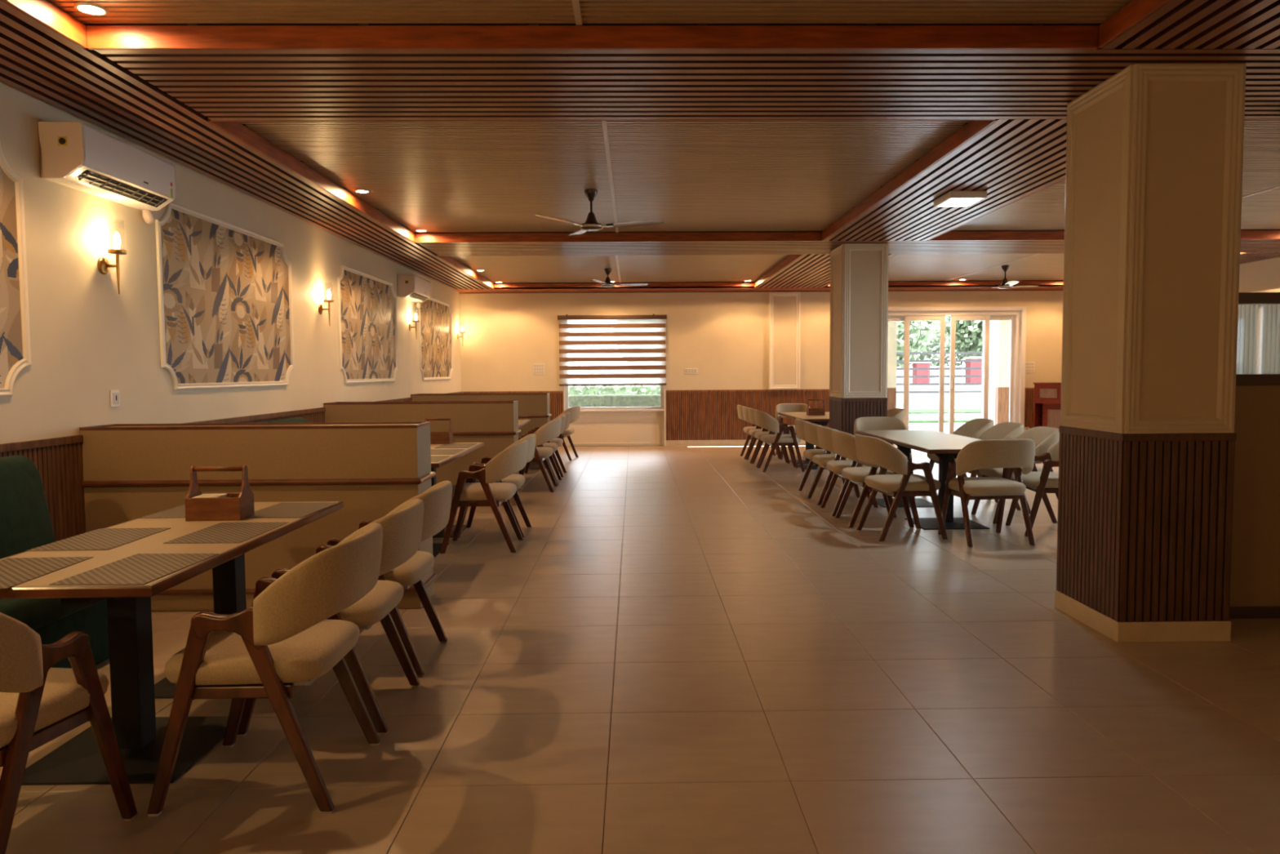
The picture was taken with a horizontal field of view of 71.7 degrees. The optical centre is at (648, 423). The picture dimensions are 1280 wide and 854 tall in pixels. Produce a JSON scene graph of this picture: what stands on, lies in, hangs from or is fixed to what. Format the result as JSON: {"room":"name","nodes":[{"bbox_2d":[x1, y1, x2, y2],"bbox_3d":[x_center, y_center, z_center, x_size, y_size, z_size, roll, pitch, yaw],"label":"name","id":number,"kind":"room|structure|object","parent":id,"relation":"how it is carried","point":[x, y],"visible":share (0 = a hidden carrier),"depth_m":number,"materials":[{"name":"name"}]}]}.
{"room":"restaurant dining room","nodes":[
{"label":"restaurant dining room","id":0,"kind":"room"},
{"bbox_2d":[0,81,461,444],"bbox_3d":[-3.299,-0.549,6.049,0.200,3.100,20.250,0,3,-1],"label":"wall","id":1,"kind":"structure","parent":0,"point":[89,340],"depth_m":5.45,"materials":[{"name":"beige paint"}]},
{"bbox_2d":[0,142,31,396],"bbox_3d":[-3.144,-0.706,3.382,0.022,1.255,2.240,0,3,-1],"label":"wall panel","id":2,"kind":"object","parent":1,"relation":"attached to","point":[15,330],"visible":1,"depth_m":4.41,"materials":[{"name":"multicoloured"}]},
{"bbox_2d":[38,121,176,224],"bbox_3d":[-3.076,-1.421,5.130,0.229,0.370,1.020,0,3,-1],"label":"air conditioner","id":3,"kind":"object","parent":1,"relation":"attached to","point":[77,155],"visible":1,"depth_m":4.87,"materials":[{"name":"white plastic"}]},
{"bbox_2d":[74,169,168,207],"bbox_3d":[-3.027,-1.352,5.109,0.078,0.060,0.820,0,3,-1],"label":"outlet","id":4,"kind":"object","parent":3,"relation":"attached to","point":[106,181],"depth_m":5.07,"materials":[{"name":"grey plastic"}]},
{"bbox_2d":[97,232,126,293],"bbox_3d":[-3.119,-0.971,5.165,0.138,0.427,0.100,0,3,-1],"label":"wall light","id":5,"kind":"object","parent":1,"relation":"attached to","point":[103,264],"visible":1,"depth_m":5.15,"materials":[{"name":"gold metal"}]},
{"bbox_2d":[110,390,119,407],"bbox_3d":[-3.176,-0.151,5.272,0.014,0.100,0.085,0,3,-1],"label":"switch plate","id":6,"kind":"object","parent":1,"relation":"attached to","point":[114,394],"visible":1,"depth_m":5.26,"materials":[{"name":"white"}]},
{"bbox_2d":[155,201,294,390],"bbox_3d":[-3.204,-0.912,6.886,0.022,1.255,2.240,0,3,-1],"label":"wall panel","id":7,"kind":"object","parent":1,"relation":"attached to","point":[224,289],"visible":0.99,"depth_m":6.64,"materials":[{"name":"paper"}]},
{"bbox_2d":[0,391,462,541],"bbox_3d":[-3.179,0.505,5.962,0.022,1.005,19.950,0,3,-1],"label":"wainscoting","id":8,"kind":"structure","parent":1,"relation":"attached to","point":[59,462],"depth_m":4.80,"materials":[{"name":"brown"}]},
{"bbox_2d":[318,289,333,325],"bbox_3d":[-3.179,-1.181,8.750,0.138,0.427,0.100,0,3,-1],"label":"wall light","id":9,"kind":"object","parent":1,"relation":"attached to","point":[321,308],"visible":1,"depth_m":8.74,"materials":[{"name":"gold metal"}]},
{"bbox_2d":[337,265,398,383],"bbox_3d":[-3.263,-1.118,10.409,0.022,1.255,2.240,0,3,-1],"label":"wall panel","id":10,"kind":"object","parent":1,"relation":"attached to","point":[367,303],"visible":1,"depth_m":10.26,"materials":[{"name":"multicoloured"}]},
{"bbox_2d":[397,274,431,307],"bbox_3d":[-3.194,-1.808,12.138,0.229,0.370,1.020,0,3,-1],"label":"air conditioner","id":11,"kind":"object","parent":1,"relation":"attached to","point":[412,287],"visible":1,"depth_m":11.74,"materials":[{"name":"white plastic"}]},
{"bbox_2d":[408,292,427,301],"bbox_3d":[-3.145,-1.740,12.118,0.078,0.060,0.820,0,3,-1],"label":"outlet","id":12,"kind":"object","parent":11,"relation":"attached to","point":[418,296],"depth_m":12.11,"materials":[{"name":"grey plastic"}]},
{"bbox_2d":[408,313,419,335],"bbox_3d":[-3.238,-1.386,12.247,0.138,0.427,0.100,0,3,-1],"label":"wall light","id":13,"kind":"object","parent":1,"relation":"attached to","point":[415,321],"visible":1,"depth_m":12.23,"materials":[{"name":"gold metal"}]},
{"bbox_2d":[418,297,453,380],"bbox_3d":[-3.322,-1.323,13.912,0.022,1.255,2.240,0,3,-1],"label":"wall panel","id":14,"kind":"object","parent":1,"relation":"attached to","point":[435,317],"visible":0.96,"depth_m":13.83,"materials":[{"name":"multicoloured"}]},
{"bbox_2d":[0,444,1279,853],"bbox_3d":[2.559,1.020,6.164,12.095,0.120,20.500,0,3,-1],"label":"floor","id":15,"kind":"structure","parent":0,"point":[681,651],"depth_m":3.52,"materials":[{"name":"brown tile"}]},
{"bbox_2d":[0,454,109,668],"bbox_3d":[-2.789,0.703,2.970,0.640,0.955,2.740,0,3,-1],"label":"bench","id":16,"kind":"object","parent":15,"relation":"on","point":[25,521],"visible":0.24,"depth_m":4.06,"materials":[{"name":"green fabric"}]},
{"bbox_2d":[0,612,137,853],"bbox_3d":[-1.849,0.799,2.384,0.580,0.820,0.629,0,3,7],"label":"dining chair","id":17,"kind":"object","parent":15,"relation":"on","point":[40,703],"visible":1,"depth_m":2.36,"materials":[{"name":"fabric"}]},
{"bbox_2d":[0,501,343,785],"bbox_3d":[-1.847,0.787,3.486,0.740,0.715,1.730,0,3,-1],"label":"dining table","id":18,"kind":"object","parent":15,"relation":"on","point":[140,734],"visible":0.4,"depth_m":3.11,"materials":[{"name":"brown wood"}]},
{"bbox_2d":[0,556,93,589],"bbox_3d":[-2.028,0.469,2.798,0.284,0.002,0.444,-1,3,-3],"label":"placemat","id":19,"kind":"object","parent":18,"relation":"on","point":[14,571],"visible":1,"depth_m":2.87,"materials":[{"name":"fabric"}]},
{"bbox_2d":[26,527,170,551],"bbox_3d":[-2.072,0.436,3.367,0.284,0.002,0.444,0,3,-2],"label":"placemat","id":20,"kind":"object","parent":18,"relation":"on","point":[100,539],"visible":1,"depth_m":3.33,"materials":[{"name":"fabric"}]},
{"bbox_2d":[48,553,218,584],"bbox_3d":[-1.636,0.463,2.850,0.284,0.002,0.444,0,3,1],"label":"placemat","id":21,"kind":"object","parent":18,"relation":"on","point":[138,568],"visible":1,"depth_m":2.83,"materials":[{"name":"fabric"}]},
{"bbox_2d":[138,504,185,518],"bbox_3d":[-2.074,0.395,4.066,0.284,0.002,0.444,0,3,-1],"label":"placemat","id":22,"kind":"object","parent":18,"relation":"on","point":[179,512],"visible":0.29,"depth_m":3.94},
{"bbox_2d":[184,464,254,520],"bbox_3d":[-1.858,0.293,3.838,0.228,0.230,0.156,-1,3,-3],"label":"caddy","id":23,"kind":"object","parent":18,"relation":"on","point":[235,506],"visible":1,"depth_m":3.77,"materials":[{"name":"brown wood"}]},
{"bbox_2d":[191,493,226,497],"bbox_3d":[-1.903,0.354,3.841,0.104,0.090,0.110,-1,3,-4],"label":"napkin stack","id":24,"kind":"object","parent":23,"relation":"in","point":[221,495],"visible":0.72,"depth_m":3.82,"materials":[{"name":"beige"}]},
{"bbox_2d":[163,521,288,543],"bbox_3d":[-1.649,0.426,3.489,0.284,0.002,0.444,0,3,0],"label":"placemat","id":25,"kind":"object","parent":18,"relation":"on","point":[221,532],"visible":1,"depth_m":3.46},
{"bbox_2d":[246,502,339,517],"bbox_3d":[-1.639,0.393,4.053,0.284,0.002,0.444,0,3,2],"label":"placemat","id":26,"kind":"object","parent":18,"relation":"on","point":[283,509],"visible":0.86,"depth_m":4.04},
{"bbox_2d":[79,421,436,611],"bbox_3d":[-2.224,0.523,5.148,1.896,1.043,0.378,0,3,-1],"label":"wall","id":27,"kind":"structure","parent":15,"relation":"on","point":[131,471],"depth_m":4.97,"materials":[{"name":"beige laminate"}]},
{"bbox_2d":[146,522,382,816],"bbox_3d":[-1.214,0.763,2.925,0.629,0.820,0.580,0,3,-1],"label":"dining chair","id":28,"kind":"object","parent":15,"relation":"on","point":[274,647],"visible":1,"depth_m":2.69,"materials":[{"name":"fabric"}]},
{"bbox_2d":[258,417,308,422],"bbox_3d":[-2.854,0.476,6.842,0.640,0.955,2.200,0,3,-1],"label":"bench","id":29,"kind":"object","parent":15,"relation":"on","point":[297,420],"visible":0.08,"depth_m":7.58,"materials":[{"name":"green fabric"}]},
{"bbox_2d":[236,498,424,736],"bbox_3d":[-1.222,0.729,3.514,0.629,0.820,0.580,0,3,-1],"label":"dining chair","id":30,"kind":"object","parent":15,"relation":"on","point":[402,526],"visible":0.43,"depth_m":3.33,"materials":[{"name":"fabric"}]},
{"bbox_2d":[326,480,452,677],"bbox_3d":[-1.242,0.693,4.127,0.629,0.820,0.580,0,3,-1],"label":"dining chair","id":31,"kind":"object","parent":15,"relation":"on","point":[437,500],"visible":0.34,"depth_m":3.96,"materials":[{"name":"fabric"}]},
{"bbox_2d":[323,400,520,506],"bbox_3d":[-2.282,0.295,9.041,1.911,1.043,0.398,0,3,-1],"label":"wall","id":32,"kind":"structure","parent":15,"relation":"on","point":[495,424],"depth_m":8.85,"materials":[{"name":"beige laminate"}]},
{"bbox_2d":[431,442,484,557],"bbox_3d":[-1.842,0.577,7.056,0.760,0.715,1.840,0,3,-1],"label":"dining table","id":33,"kind":"object","parent":15,"relation":"on","point":[437,547],"visible":0.04,"depth_m":7.21,"materials":[{"name":"brown wood"}]},
{"bbox_2d":[424,417,453,444],"bbox_3d":[-1.864,0.058,7.846,0.228,0.230,0.156,0,3,-1],"label":"caddy","id":34,"kind":"object","parent":33,"relation":"on","point":[436,437],"visible":0.64,"depth_m":7.78,"materials":[{"name":"brown wood"}]},
{"bbox_2d":[431,455,450,462],"bbox_3d":[-1.624,0.254,6.419,0.284,0.002,0.444,0,3,-1],"label":"placemat","id":35,"kind":"object","parent":33,"relation":"on","point":[433,458],"visible":0.43,"depth_m":6.48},
{"bbox_2d":[431,448,465,454],"bbox_3d":[-1.634,0.220,6.998,0.284,0.002,0.444,0,3,-1],"label":"placemat","id":36,"kind":"object","parent":33,"relation":"on","point":[433,451],"visible":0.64,"depth_m":6.98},
{"bbox_2d":[434,443,477,448],"bbox_3d":[-1.643,0.186,7.577,0.284,0.002,0.444,0,3,-1],"label":"placemat","id":37,"kind":"object","parent":33,"relation":"on","point":[451,445],"visible":1,"depth_m":7.52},
{"bbox_2d":[410,392,551,468],"bbox_3d":[-2.341,0.093,12.489,1.911,1.043,0.408,0,3,-1],"label":"wall","id":38,"kind":"structure","parent":15,"relation":"on","point":[535,406],"depth_m":12.30,"materials":[{"name":"beige laminate"}]},
{"bbox_2d":[440,439,528,554],"bbox_3d":[-1.237,0.537,6.779,0.629,0.820,0.580,0,3,-2],"label":"dining chair","id":39,"kind":"object","parent":15,"relation":"on","point":[489,491],"visible":0.99,"depth_m":6.54,"materials":[{"name":"fabric"}]},
{"bbox_2d":[457,433,536,538],"bbox_3d":[-1.257,0.502,7.382,0.629,0.820,0.580,0,3,-1],"label":"dining chair","id":40,"kind":"object","parent":15,"relation":"on","point":[518,480],"visible":0.31,"depth_m":7.30,"materials":[{"name":"fabric"}]},
{"bbox_2d":[518,419,532,427],"bbox_3d":[-1.911,0.356,10.834,0.750,0.715,1.950,0,3,-1],"label":"dining table","id":41,"kind":"object","parent":15,"relation":"on","point":[521,422],"visible":0.02,"depth_m":11.25,"materials":[{"name":"brown wood"}]},
{"bbox_2d":[518,417,561,492],"bbox_3d":[-1.308,0.343,10.097,0.629,0.820,0.580,0,3,-1],"label":"dining chair","id":42,"kind":"object","parent":15,"relation":"on","point":[551,430],"visible":0.58,"depth_m":9.86,"materials":[{"name":"fabric"}]},
{"bbox_2d":[519,414,565,485],"bbox_3d":[-1.318,0.306,10.716,0.629,0.820,0.580,0,3,-1],"label":"dining chair","id":43,"kind":"object","parent":15,"relation":"on","point":[554,446],"visible":0.27,"depth_m":10.65,"materials":[{"name":"fabric"}]},
{"bbox_2d":[521,412,570,477],"bbox_3d":[-1.331,0.261,11.494,0.629,0.820,0.580,0,3,-1],"label":"dining chair","id":44,"kind":"object","parent":15,"relation":"on","point":[559,442],"visible":0.26,"depth_m":11.34,"materials":[{"name":"fabric"}]},
{"bbox_2d":[550,405,580,461],"bbox_3d":[-1.378,0.134,13.655,0.629,0.820,0.580,0,3,7],"label":"dining chair","id":45,"kind":"object","parent":15,"relation":"on","point":[575,411],"visible":0.48,"depth_m":13.43,"materials":[{"name":"fabric"}]},
{"bbox_2d":[737,404,780,459],"bbox_3d":[1.685,0.114,13.660,0.629,0.820,0.580,0,3,-1],"label":"dining chair","id":46,"kind":"object","parent":15,"relation":"on","point":[740,411],"visible":0.38,"depth_m":13.51,"materials":[{"name":"fabric"}]},
{"bbox_2d":[742,405,787,463],"bbox_3d":[1.705,0.149,13.072,0.629,0.820,0.580,0,3,-1],"label":"dining chair","id":47,"kind":"object","parent":15,"relation":"on","point":[745,413],"visible":0.4,"depth_m":12.95,"materials":[{"name":"fabric"}]},
{"bbox_2d":[747,407,795,467],"bbox_3d":[1.725,0.183,12.493,0.629,0.820,0.580,0,3,-1],"label":"dining chair","id":48,"kind":"object","parent":15,"relation":"on","point":[751,411],"visible":0.37,"depth_m":12.37,"materials":[{"name":"brown wood"}]},
{"bbox_2d":[754,408,804,472],"bbox_3d":[1.740,0.217,11.904,0.629,0.820,0.580,0,3,-1],"label":"dining chair","id":49,"kind":"object","parent":15,"relation":"on","point":[763,420],"visible":0.98,"depth_m":11.66,"materials":[{"name":"fabric"}]},
{"bbox_2d":[775,403,814,457],"bbox_3d":[2.292,0.096,13.906,0.580,0.820,0.629,0,3,-1],"label":"dining chair","id":50,"kind":"object","parent":15,"relation":"on","point":[781,407],"visible":0.34,"depth_m":14.13,"materials":[{"name":"fabric"}]},
{"bbox_2d":[777,411,829,469],"bbox_3d":[2.367,0.234,12.452,0.780,0.715,1.970,0,3,-1],"label":"dining table","id":51,"kind":"object","parent":15,"relation":"on","point":[823,420],"visible":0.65,"depth_m":12.24,"materials":[{"name":"brown wood"}]},
{"bbox_2d":[806,398,825,415],"bbox_3d":[2.349,-0.240,12.449,0.228,0.230,0.156,0,3,-1],"label":"caddy","id":52,"kind":"object","parent":51,"relation":"on","point":[810,411],"visible":1,"depth_m":12.38,"materials":[{"name":"brown wood"}]},
{"bbox_2d":[795,417,856,497],"bbox_3d":[1.909,0.352,9.581,0.629,0.820,0.580,0,3,-1],"label":"dining chair","id":53,"kind":"object","parent":15,"relation":"on","point":[809,454],"visible":0.3,"depth_m":9.51,"materials":[{"name":"fabric"}]},
{"bbox_2d":[804,421,873,506],"bbox_3d":[1.904,0.387,8.991,0.629,0.820,0.580,0,3,-1],"label":"dining chair","id":54,"kind":"object","parent":15,"relation":"on","point":[810,428],"visible":0.39,"depth_m":8.82,"materials":[{"name":"fabric"}]},
{"bbox_2d":[817,425,889,516],"bbox_3d":[1.915,0.425,8.338,0.629,0.820,0.580,0,3,-1],"label":"dining chair","id":55,"kind":"object","parent":15,"relation":"on","point":[824,433],"visible":0.4,"depth_m":8.17,"materials":[{"name":"fabric"}]},
{"bbox_2d":[828,243,888,487],"bbox_3d":[2.464,-0.678,10.431,0.530,2.770,0.660,0,3,-1],"label":"column","id":56,"kind":"structure","parent":15,"relation":"on","point":[859,273],"depth_m":10.11,"materials":[{"name":"beige paint"}]},
{"bbox_2d":[831,429,914,528],"bbox_3d":[1.930,0.460,7.739,0.629,0.820,0.580,0,3,-1],"label":"dining chair","id":57,"kind":"object","parent":15,"relation":"on","point":[843,442],"visible":0.48,"depth_m":7.52,"materials":[{"name":"fabric"}]},
{"bbox_2d":[853,416,915,497],"bbox_3d":[2.545,0.346,9.617,0.580,0.820,0.629,0,3,-1],"label":"dining chair","id":58,"kind":"object","parent":15,"relation":"on","point":[872,423],"visible":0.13,"depth_m":9.85,"materials":[{"name":"fabric"}]},
{"bbox_2d":[887,408,905,444],"bbox_3d":[3.140,0.200,12.037,0.629,0.820,0.580,0,3,-1],"label":"dining chair","id":59,"kind":"object","parent":15,"relation":"on","point":[900,413],"visible":0.09,"depth_m":11.85,"materials":[{"name":"fabric"}]},
{"bbox_2d":[854,433,947,542],"bbox_3d":[2.006,0.494,7.152,0.629,0.820,0.580,-1,3,-7],"label":"dining chair","id":60,"kind":"object","parent":15,"relation":"on","point":[873,451],"visible":1,"depth_m":6.93,"materials":[{"name":"fabric"}]},
{"bbox_2d":[855,429,989,529],"bbox_3d":[2.576,0.487,8.107,0.790,0.715,2.300,0,3,-1],"label":"dining table","id":61,"kind":"object","parent":15,"relation":"on","point":[947,446],"visible":0.65,"depth_m":7.72,"materials":[{"name":"brown wood"}]},
{"bbox_2d":[926,417,994,500],"bbox_3d":[3.266,0.359,9.313,0.629,0.820,0.580,0,3,-1],"label":"dining chair","id":62,"kind":"object","parent":15,"relation":"on","point":[975,428],"visible":0.25,"depth_m":9.46,"materials":[{"name":"fabric"}]},
{"bbox_2d":[937,439,1035,547],"bbox_3d":[2.639,0.505,6.891,0.580,0.820,0.629,-1,3,-6],"label":"dining chair","id":63,"kind":"object","parent":15,"relation":"on","point":[1015,455],"visible":1,"depth_m":6.69,"materials":[{"name":"fabric"}]},
{"bbox_2d":[954,422,1024,511],"bbox_3d":[3.278,0.400,8.615,0.629,0.820,0.580,0,3,-1],"label":"dining chair","id":64,"kind":"object","parent":15,"relation":"on","point":[1005,430],"visible":0.16,"depth_m":8.74,"materials":[{"name":"fabric"}]},
{"bbox_2d":[971,426,1059,524],"bbox_3d":[3.290,0.442,7.896,0.629,0.820,0.580,0,3,-1],"label":"dining chair","id":65,"kind":"object","parent":15,"relation":"on","point":[1043,437],"visible":0.33,"depth_m":7.70,"materials":[{"name":"fabric"}]},
{"bbox_2d":[1004,440,1059,537],"bbox_3d":[3.340,0.478,7.274,0.629,0.820,0.580,0,3,5],"label":"dining chair","id":66,"kind":"object","parent":15,"relation":"on","point":[1046,481],"visible":0.3,"depth_m":7.07,"materials":[{"name":"fabric"}]},
{"bbox_2d":[1033,382,1061,428],"bbox_3d":[7.171,-0.172,15.512,0.540,1.105,0.640,-3,4,-39],"label":"podium","id":67,"kind":"object","parent":15,"relation":"on","point":[1047,395],"visible":0.44,"depth_m":15.45,"materials":[{"name":"red wood"}]},
{"bbox_2d":[1054,63,1246,642],"bbox_3d":[2.558,-0.335,4.577,0.560,2.770,0.650,0,3,-1],"label":"column","id":68,"kind":"structure","parent":15,"relation":"on","point":[1153,177],"depth_m":4.29,"materials":[{"name":"beige paint"}]},
{"bbox_2d":[1229,292,1279,618],"bbox_3d":[4.514,0.163,4.754,3.420,1.730,0.110,0,3,-1],"label":"wall","id":69,"kind":"structure","parent":15,"relation":"on","point":[1255,585],"depth_m":4.70,"materials":[{"name":"beige laminate"}]},
{"bbox_2d":[0,0,1279,293],"bbox_3d":[2.541,-1.901,5.968,11.895,0.235,20.450,0,3,-1],"label":"ceiling","id":70,"kind":"structure","parent":0,"point":[766,138],"depth_m":4.96,"materials":[{"name":"brown"}]},
{"bbox_2d":[73,1,109,15],"bbox_3d":[-2.345,-1.744,3.725,0.128,0.014,0.128,0,3,-1],"label":"recessed light","id":71,"kind":"object","parent":70,"relation":"in","point":[84,7],"visible":1,"depth_m":3.71,"materials":[{"name":"beige"}]},
{"bbox_2d":[533,189,663,235],"bbox_3d":[-0.352,-1.817,7.493,0.965,0.345,1.114,0,3,11],"label":"ceiling fan","id":72,"kind":"object","parent":70,"relation":"hanging from","point":[591,224],"visible":1,"depth_m":7.47,"materials":[{"name":"brown metal"}]},
{"bbox_2d":[578,268,648,287],"bbox_3d":[-0.476,-2.188,13.274,0.965,0.280,1.114,-1,3,-16],"label":"ceiling fan","id":73,"kind":"object","parent":70,"relation":"hanging from","point":[607,283],"visible":1,"depth_m":13.21,"materials":[{"name":"brown metal"}]},
{"bbox_2d":[933,191,986,206],"bbox_3d":[2.567,-1.854,7.308,0.300,0.058,0.400,0,3,-1],"label":"ceiling light","id":74,"kind":"object","parent":70,"relation":"attached to","point":[952,198],"visible":1,"depth_m":7.17,"materials":[{"name":"white"}]},
{"bbox_2d":[938,198,982,206],"bbox_3d":[2.567,-1.827,7.310,0.240,0.004,0.330,0,3,-1],"label":"diffuser","id":75,"kind":"object","parent":74,"relation":"attached to","point":[943,202],"depth_m":7.29,"materials":[{"name":"white"}]},
{"bbox_2d":[962,265,1038,288],"bbox_3d":[5.417,-2.186,13.185,0.965,0.350,1.114,-2,4,-21],"label":"ceiling fan","id":76,"kind":"object","parent":70,"relation":"hanging from","point":[1005,284],"visible":0.99,"depth_m":13.11,"materials":[{"name":"brown metal"}]},
{"bbox_2d":[459,290,1063,440],"bbox_3d":[2.380,-1.174,16.076,11.895,3.100,0.250,0,3,-1],"label":"wall","id":77,"kind":"structure","parent":0,"point":[724,335],"depth_m":15.90,"materials":[{"name":"beige paint"}]},
{"bbox_2d":[462,391,564,446],"bbox_3d":[-2.430,-0.085,15.923,1.795,1.005,0.022,0,3,-1],"label":"trim","id":78,"kind":"structure","parent":77,"relation":"attached to","point":[556,397],"depth_m":15.91,"materials":[{"name":"brown"}]},
{"bbox_2d":[533,363,544,374],"bbox_3d":[-1.970,-0.985,15.881,0.192,0.191,0.013,0,3,-1],"label":"switch plate","id":79,"kind":"object","parent":77,"relation":"attached to","point":[538,368],"visible":1,"depth_m":15.88,"materials":[{"name":"white"}]},
{"bbox_2d":[557,314,666,386],"bbox_3d":[-0.645,-1.321,15.844,1.950,1.270,0.075,0,3,-1],"label":"window blind","id":80,"kind":"object","parent":77,"relation":"attached to","point":[594,349],"visible":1,"depth_m":15.85,"materials":[{"name":"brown fabric"}]},
{"bbox_2d":[564,385,663,409],"bbox_3d":[-0.625,-1.098,16.050,1.795,1.670,0.050,0,3,-1],"label":"window","id":81,"kind":"structure","parent":77,"relation":"in","point":[661,406],"depth_m":16.07,"materials":[{"name":"white"}]},
{"bbox_2d":[564,389,666,446],"bbox_3d":[-0.608,-0.112,16.018,1.833,1.025,0.170,0,3,-1],"label":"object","id":82,"kind":"structure","parent":77,"relation":"attached to","point":[624,427],"depth_m":16.06,"materials":[{"name":"beige"}]},
{"bbox_2d":[684,368,697,373],"bbox_3d":[0.762,-0.951,15.929,0.235,0.089,0.013,0,3,-1],"label":"switch plate","id":83,"kind":"object","parent":77,"relation":"attached to","point":[686,371],"visible":1,"depth_m":15.92,"materials":[{"name":"white"}]},
{"bbox_2d":[666,389,829,445],"bbox_3d":[2.194,-0.119,15.999,3.785,1.005,0.022,0,3,-1],"label":"wall paneling","id":84,"kind":"structure","parent":77,"relation":"attached to","point":[693,417],"depth_m":15.98,"materials":[{"name":"brown"}]},
{"bbox_2d":[768,291,800,389],"bbox_3d":[2.438,-1.492,15.896,0.560,1.741,0.074,0,3,-1],"label":"pilaster","id":85,"kind":"object","parent":77,"relation":"attached to","point":[784,307],"visible":1,"depth_m":15.88,"materials":[{"name":"beige paint"}]},
{"bbox_2d":[888,306,1026,434],"bbox_3d":[5.445,-0.878,16.105,2.730,2.473,0.230,0,3,-1],"label":"door","id":86,"kind":"structure","parent":77,"relation":"in","point":[1016,314],"depth_m":16.04,"materials":[{"name":"white"}]},
{"bbox_2d":[1024,387,1034,428],"bbox_3d":[7.476,-0.158,16.085,1.320,1.005,0.022,0,3,-1],"label":"trim","id":87,"kind":"structure","parent":77,"relation":"attached to","point":[1029,392],"depth_m":16.07,"materials":[{"name":"brown"}]},
{"bbox_2d":[1025,361,1035,373],"bbox_3d":[6.890,-1.025,16.028,0.200,0.200,0.013,0,3,-1],"label":"switch plate","id":88,"kind":"object","parent":77,"relation":"attached to","point":[1029,366],"visible":1,"depth_m":16.02,"materials":[{"name":"white"}]},
{"bbox_2d":[1239,257,1279,292],"bbox_3d":[8.394,-0.635,6.241,0.200,3.100,20.250,0,3,-1],"label":"wall","id":89,"kind":"structure","parent":0,"point":[1264,274],"depth_m":11.87,"materials":[{"name":"beige paint"}]},
{"bbox_2d":[1250,288,1279,292],"bbox_3d":[8.181,-1.606,9.662,0.100,0.080,9.200,0,3,-1],"label":"trim","id":90,"kind":"structure","parent":89,"relation":"attached to","point":[1276,290],"depth_m":11.53,"materials":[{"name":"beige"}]},
{"label":"outside","id":91,"kind":"structure","parent":0,"visible":0},
{"bbox_2d":[908,413,981,433],"bbox_3d":[9.114,-1.646,53.261,100.000,0.200,73.790,0,3,-1],"label":"ground","id":92,"kind":"structure","parent":91,"point":[912,426],"depth_m":23.90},
{"bbox_2d":[568,394,660,407],"bbox_3d":[-1.605,-0.118,18.500,9.400,0.960,0.400,0,3,-1],"label":"wall","id":93,"kind":"structure","parent":92,"relation":"on","point":[624,400],"depth_m":18.30,"materials":[{"name":"stone"}]},
{"bbox_2d":[568,385,660,395],"bbox_3d":[-2.333,-0.452,20.389,10.106,1.414,0.967,0,3,-1],"label":"hedge","id":94,"kind":"object","parent":92,"relation":"on","point":[604,389],"visible":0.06,"depth_m":20.17,"materials":[{"name":"green plant"}]},
{"bbox_2d":[571,365,965,386],"bbox_3d":[9.368,-1.641,37.782,80.000,1.600,0.300,0,3,-1],"label":"wall","id":95,"kind":"structure","parent":92,"relation":"on","point":[899,372],"depth_m":37.65,"materials":[{"name":"white paint"}]},
{"bbox_2d":[896,320,938,368],"bbox_3d":[8.809,-3.401,34.406,4.844,5.535,4.796,0,3,-1],"label":"tree","id":96,"kind":"object","parent":92,"relation":"on","point":[916,333],"visible":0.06,"depth_m":33.26,"materials":[{"name":"green plant"}]},
{"bbox_2d":[911,362,931,382],"bbox_3d":[10.196,-1.455,33.148,0.580,1.760,0.580,0,3,-1],"label":"gate pillar","id":97,"kind":"structure","parent":92,"relation":"on","point":[915,372],"depth_m":32.88,"materials":[{"name":"red paint"}]},
{"bbox_2d":[896,327,972,366],"bbox_3d":[10.836,-2.958,38.581,11.288,2.604,1.337,0,3,-1],"label":"shrubbery","id":98,"kind":"object","parent":92,"relation":"on","point":[933,344],"visible":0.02,"depth_m":38.38,"materials":[{"name":"green plant"}]},
{"bbox_2d":[896,385,982,408],"bbox_3d":[18.468,-1.014,32.061,42.000,0.900,0.300,0,3,-1],"label":"wall","id":99,"kind":"structure","parent":92,"relation":"on","point":[962,400],"depth_m":31.78,"materials":[{"name":"white paint"}]},
{"bbox_2d":[896,351,982,425],"bbox_3d":[7.593,-0.908,22.917,2.830,1.900,0.060,0,3,-1],"label":"railing","id":100,"kind":"object","parent":92,"relation":"on","point":[900,353],"visible":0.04,"depth_m":22.87,"materials":[{"name":"grey metal"}]},
{"bbox_2d":[909,408,981,422],"bbox_3d":[12.410,0.979,6.027,75.000,0.050,51.500,0,3,-1],"label":"lawn","id":101,"kind":"structure","parent":92,"relation":"on","point":[975,410],"depth_m":29.19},
{"bbox_2d":[887,320,1010,425],"bbox_3d":[5.428,-1.116,17.308,5.200,3.000,1.800,0,3,-1],"label":"porch","id":102,"kind":"object","parent":92,"relation":"on","point":[1002,327],"visible":0.16,"depth_m":17.07,"materials":[{"name":"beige paint"}]},
{"bbox_2d":[938,315,982,359],"bbox_3d":[13.705,-3.499,35.123,4.331,5.582,4.454,0,3,-1],"label":"tree","id":103,"kind":"object","parent":92,"relation":"on","point":[972,330],"visible":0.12,"depth_m":34.57,"materials":[{"name":"green plant"}]},
{"bbox_2d":[964,356,982,382],"bbox_3d":[12.052,-1.520,32.775,0.580,1.910,0.580,0,3,-1],"label":"gate pillar","id":104,"kind":"structure","parent":92,"relation":"on","point":[968,364],"depth_m":32.51,"materials":[{"name":"red paint"}]},
{"bbox_2d":[988,320,995,421],"bbox_3d":[7.129,-1.121,18.489,0.200,2.850,0.200,0,3,-1],"label":"pillar","id":105,"kind":"structure","parent":92,"relation":"on","point":[993,323],"depth_m":18.39,"materials":[{"name":"white paint"}]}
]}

